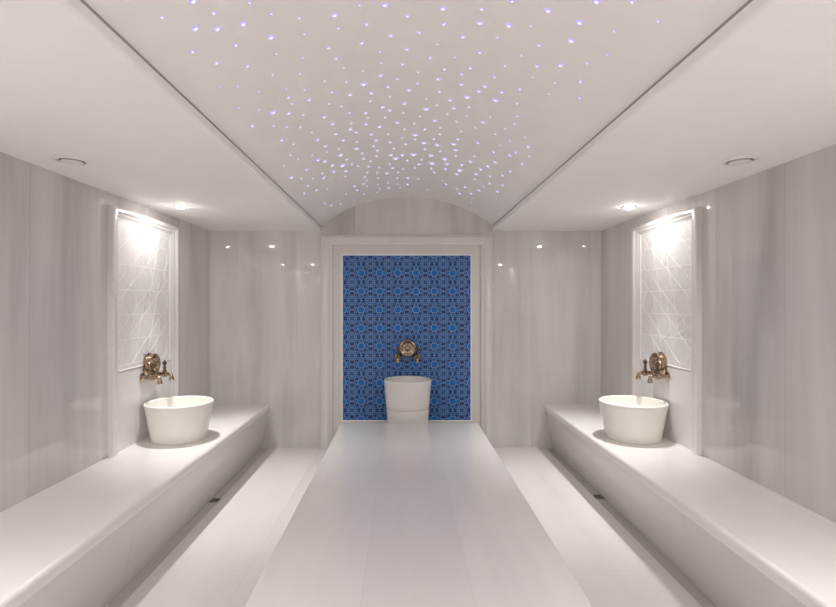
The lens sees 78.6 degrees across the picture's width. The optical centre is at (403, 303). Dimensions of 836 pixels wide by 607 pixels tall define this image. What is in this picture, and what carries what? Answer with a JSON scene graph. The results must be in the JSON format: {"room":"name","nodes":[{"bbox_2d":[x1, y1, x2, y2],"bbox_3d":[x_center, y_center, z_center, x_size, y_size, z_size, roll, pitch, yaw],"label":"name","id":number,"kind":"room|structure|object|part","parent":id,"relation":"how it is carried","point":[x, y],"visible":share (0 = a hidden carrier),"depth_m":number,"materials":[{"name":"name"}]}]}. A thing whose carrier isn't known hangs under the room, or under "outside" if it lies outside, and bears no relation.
{"room":"spa","nodes":[
{"label":"spa","id":0,"kind":"room"},
{"bbox_2d":[0,152,209,511],"bbox_3d":[-2.087,0.366,1.385,0.100,2.311,7.970,0,0,0],"label":"wall","id":1,"kind":"structure","parent":0,"point":[54,226],"depth_m":2.99,"materials":[{"name":"stone"}]},
{"bbox_2d":[108,205,178,456],"bbox_3d":[-2.014,0.186,4.025,0.045,1.733,1.030,0,0,0],"label":"carved wall panel","id":2,"kind":"object","parent":1,"relation":"attached to","point":[143,251],"visible":0.98,"depth_m":3.88,"materials":[{"name":"stone"}]},
{"bbox_2d":[140,353,173,383],"bbox_3d":[-1.946,0.504,4.050,0.159,0.233,0.274,0,0,0],"label":"tap","id":3,"kind":"object","parent":2,"relation":"attached to","point":[151,362],"visible":1,"depth_m":3.99,"materials":[{"name":"brown metal"}]},
{"bbox_2d":[118,360,170,451],"bbox_3d":[-2.032,0.772,4.025,0.010,0.562,0.832,0,0,0],"label":"backsplash","id":4,"kind":"structure","parent":1,"relation":"attached to","point":[133,393],"depth_m":3.84,"materials":[{"name":"stone"}]},
{"bbox_2d":[0,0,320,230],"bbox_3d":[-1.502,-0.940,1.385,1.271,0.341,7.970,0,0,0],"label":"ceiling","id":5,"kind":"structure","parent":0,"point":[69,85],"depth_m":2.23,"materials":[{"name":"paint"}]},
{"bbox_2d":[52,155,91,165],"bbox_3d":[-1.768,-0.759,2.720,0.180,0.019,0.180,0,0,0],"label":"ceiling vent","id":6,"kind":"object","parent":5,"relation":"in","point":[65,159],"visible":1,"depth_m":2.69,"materials":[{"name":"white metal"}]},
{"bbox_2d":[174,205,187,208],"bbox_3d":[-1.745,-0.758,4.000,0.104,0.022,0.104,0,0,0],"label":"recessed light","id":7,"kind":"object","parent":5,"relation":"in","point":[177,206],"visible":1,"depth_m":3.98,"materials":[{"name":"white metal"}]},
{"bbox_2d":[80,0,320,225],"bbox_3d":[-0.883,-0.824,1.385,0.026,0.022,7.970,0,0,0],"label":"trim","id":8,"kind":"structure","parent":5,"relation":"attached to","point":[82,1],"depth_m":1.89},
{"bbox_2d":[210,197,600,448],"bbox_3d":[0.021,0.160,5.430,4.316,3.100,0.120,0,0,0],"label":"wall","id":9,"kind":"structure","parent":0,"point":[265,286],"depth_m":5.37,"materials":[{"name":"stone"}]},
{"bbox_2d":[321,235,492,448],"bbox_3d":[0.035,0.392,5.341,1.801,2.236,0.058,0,0,0],"label":"wall panel","id":10,"kind":"object","parent":9,"relation":"attached to","point":[379,292],"visible":0.92,"depth_m":5.36,"materials":[{"name":"stone"}]},
{"bbox_2d":[394,339,420,362],"bbox_3d":[0.042,0.487,5.282,0.274,0.233,0.159,0,0,0],"label":"tap","id":11,"kind":"object","parent":10,"relation":"attached to","point":[407,348],"visible":1,"depth_m":5.31,"materials":[{"name":"brown metal"}]},
{"bbox_2d":[394,346,400,362],"bbox_3d":[-0.058,0.518,5.282,0.074,0.171,0.159,0,0,0],"label":"tap","id":12,"kind":"object","parent":11,"relation":"on","point":[397,356],"depth_m":5.27,"materials":[{"name":"brown metal"}]},
{"bbox_2d":[414,346,420,362],"bbox_3d":[0.142,0.518,5.282,0.074,0.171,0.159,0,0,0],"label":"tap","id":13,"kind":"object","parent":11,"relation":"on","point":[417,356],"depth_m":5.27,"materials":[{"name":"brown metal"}]},
{"bbox_2d":[105,447,716,606],"bbox_3d":[0.021,1.610,1.385,4.316,0.200,7.970,0,0,0],"label":"floor","id":14,"kind":"structure","parent":0,"point":[219,557],"depth_m":3.26,"materials":[{"name":"stone"}]},
{"bbox_2d":[0,404,268,606],"bbox_3d":[-1.724,1.288,1.385,0.624,0.469,7.967,0,0,0],"label":"bench","id":15,"kind":"object","parent":14,"relation":"on","point":[78,541],"visible":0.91,"depth_m":2.75,"materials":[{"name":"white stone"}]},
{"bbox_3d":[-1.727,1.317,1.610,0.618,0.411,2.218,0,0,0],"label":"riser panel","id":16,"kind":"part","parent":15,"relation":"part of","materials":[{"name":"stone"}]},
{"bbox_2d":[143,396,213,444],"bbox_3d":[-1.757,0.907,4.000,0.508,0.291,0.508,0,0,-13],"label":"stone basin","id":17,"kind":"object","parent":15,"relation":"on","point":[176,420],"visible":1,"depth_m":3.83,"materials":[{"name":"stone"}]},
{"bbox_3d":[-1.727,1.317,4.045,0.618,0.411,2.647,0,0,0],"label":"riser panel","id":18,"kind":"part","parent":15,"relation":"part of","materials":[{"name":"stone"}]},
{"bbox_2d":[209,498,220,501],"bbox_3d":[-1.456,1.520,3.950,0.072,0.004,0.072,0,0,0],"label":"floor drain","id":19,"kind":"object","parent":14,"relation":"in","point":[212,499],"visible":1,"depth_m":3.95,"materials":[{"name":"metal"}]},
{"bbox_2d":[245,423,592,606],"bbox_3d":[0.056,1.310,3.029,1.280,0.400,3.457,0,0,0],"label":"platform","id":20,"kind":"object","parent":14,"relation":"on","point":[391,514],"visible":1,"depth_m":2.49,"materials":[{"name":"white stone"}]},
{"bbox_2d":[384,376,430,422],"bbox_3d":[0.042,1.127,5.070,0.472,0.765,0.472,0,0,-7],"label":"stone basin","id":21,"kind":"object","parent":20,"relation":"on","point":[407,397],"visible":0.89,"depth_m":4.89,"materials":[{"name":"stone"}]},
{"bbox_2d":[592,495,603,498],"bbox_3d":[1.533,1.520,4.020,0.072,0.004,0.072,0,0,0],"label":"floor drain","id":22,"kind":"object","parent":14,"relation":"in","point":[594,496],"visible":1,"depth_m":4.01,"materials":[{"name":"metal"}]},
{"bbox_2d":[544,404,835,606],"bbox_3d":[1.778,1.288,1.385,0.600,0.469,7.967,0,0,0],"label":"bench","id":23,"kind":"object","parent":14,"relation":"on","point":[739,541],"visible":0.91,"depth_m":2.71,"materials":[{"name":"white stone"}]},
{"bbox_3d":[1.781,1.317,4.045,0.594,0.411,2.647,0,0,0],"label":"riser panel","id":24,"kind":"part","parent":23,"relation":"part of","materials":[{"name":"stone"}]},
{"bbox_2d":[598,395,668,443],"bbox_3d":[1.807,0.907,4.020,0.508,0.291,0.508,0,0,-32],"label":"stone basin","id":25,"kind":"object","parent":23,"relation":"on","point":[630,419],"visible":1,"depth_m":3.85,"materials":[{"name":"stone"}]},
{"bbox_3d":[1.781,1.317,1.610,0.594,0.411,2.218,0,0,0],"label":"riser panel","id":26,"kind":"part","parent":23,"relation":"part of","materials":[{"name":"stone"}]},
{"bbox_2d":[84,0,747,224],"bbox_3d":[0.034,-0.990,1.385,1.943,0.382,7.970,0,0,0],"label":"vault","id":27,"kind":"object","parent":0,"point":[641,50],"visible":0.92,"depth_m":2.27,"materials":[{"name":"paint"}]},
{"bbox_2d":[189,0,197,3],"bbox_3d":[-0.665,-0.957,1.612,0.026,0.014,0.027,0,0,29],"label":"light","id":28,"kind":"object","parent":27,"relation":"attached to","point":[190,1],"visible":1,"depth_m":1.61,"materials":[{"name":"purple"}]},
{"bbox_2d":[191,25,198,30],"bbox_3d":[-0.706,-0.935,1.730,0.026,0.014,0.027,0,0,29],"label":"light","id":29,"kind":"object","parent":27,"relation":"attached to","point":[196,27],"visible":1,"depth_m":1.73,"materials":[{"name":"purple"}]},
{"bbox_2d":[213,26,220,31],"bbox_3d":[-0.652,-0.964,1.786,0.026,0.014,0.027,0,0,28],"label":"light","id":30,"kind":"object","parent":27,"relation":"attached to","point":[217,28],"visible":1,"depth_m":1.78,"materials":[{"name":"purple"}]},
{"bbox_2d":[239,21,246,26],"bbox_3d":[-0.574,-1.001,1.824,0.027,0.013,0.028,0,0,-28],"label":"light","id":31,"kind":"object","parent":27,"relation":"attached to","point":[243,23],"visible":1,"depth_m":1.82,"materials":[{"name":"purple"}]},
{"bbox_2d":[544,8,551,12],"bbox_3d":[0.518,-1.049,1.825,0.028,0.012,0.028,0,0,-27],"label":"light","id":32,"kind":"object","parent":27,"relation":"attached to","point":[547,10],"visible":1,"depth_m":1.82,"materials":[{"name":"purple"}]},
{"bbox_2d":[576,20,582,24],"bbox_3d":[0.630,-1.006,1.824,0.027,0.013,0.028,0,0,28],"label":"light","id":33,"kind":"object","parent":27,"relation":"attached to","point":[579,22],"visible":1,"depth_m":1.82,"materials":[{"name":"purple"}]},
{"bbox_2d":[592,0,600,4],"bbox_3d":[0.640,-1.002,1.690,0.027,0.013,0.028,0,0,-28],"label":"light","id":34,"kind":"object","parent":27,"relation":"attached to","point":[597,2],"visible":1,"depth_m":1.69,"materials":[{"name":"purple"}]},
{"bbox_2d":[492,0,835,230],"bbox_3d":[1.557,-0.940,1.385,1.244,0.341,7.970,0,0,0],"label":"ceiling","id":35,"kind":"structure","parent":0,"point":[763,85],"depth_m":2.22,"materials":[{"name":"paint"}]},
{"bbox_2d":[493,0,752,225],"bbox_3d":[0.952,-0.824,1.385,0.026,0.022,7.970,0,0,0],"label":"trim","id":36,"kind":"structure","parent":35,"relation":"attached to","point":[748,1],"depth_m":1.88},
{"bbox_2d":[622,205,636,209],"bbox_3d":[1.785,-0.758,4.030,0.104,0.022,0.104,0,0,0],"label":"recessed light","id":37,"kind":"object","parent":35,"relation":"in","point":[630,206],"visible":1,"depth_m":4.00,"materials":[{"name":"grey"}]},
{"bbox_2d":[720,155,760,165],"bbox_3d":[1.795,-0.759,2.720,0.180,0.019,0.180,0,0,0],"label":"ceiling vent","id":38,"kind":"object","parent":35,"relation":"in","point":[744,159],"visible":1,"depth_m":2.69,"materials":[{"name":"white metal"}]},
{"bbox_2d":[601,144,835,522],"bbox_3d":[2.129,0.366,1.385,0.100,2.311,7.970,0,0,0],"label":"wall","id":39,"kind":"structure","parent":0,"point":[769,235],"depth_m":2.93,"materials":[{"name":"stone"}]},
{"bbox_2d":[640,360,691,450],"bbox_3d":[2.074,0.772,4.056,0.010,0.562,0.810,0,0,0],"label":"backsplash","id":40,"kind":"structure","parent":39,"relation":"attached to","point":[677,392],"depth_m":3.88,"materials":[{"name":"stone"}]},
{"bbox_2d":[631,206,701,454],"bbox_3d":[2.057,0.186,4.056,0.045,1.733,1.008,0,0,0],"label":"carved wall panel","id":41,"kind":"object","parent":39,"relation":"attached to","point":[666,252],"visible":0.97,"depth_m":3.91,"materials":[{"name":"stone"}]},
{"bbox_2d":[636,352,669,382],"bbox_3d":[1.988,0.500,4.090,0.159,0.233,0.274,0,0,0],"label":"tap","id":42,"kind":"object","parent":41,"relation":"attached to","point":[657,361],"visible":1,"depth_m":4.03,"materials":[{"name":"brown metal"}]}
]}

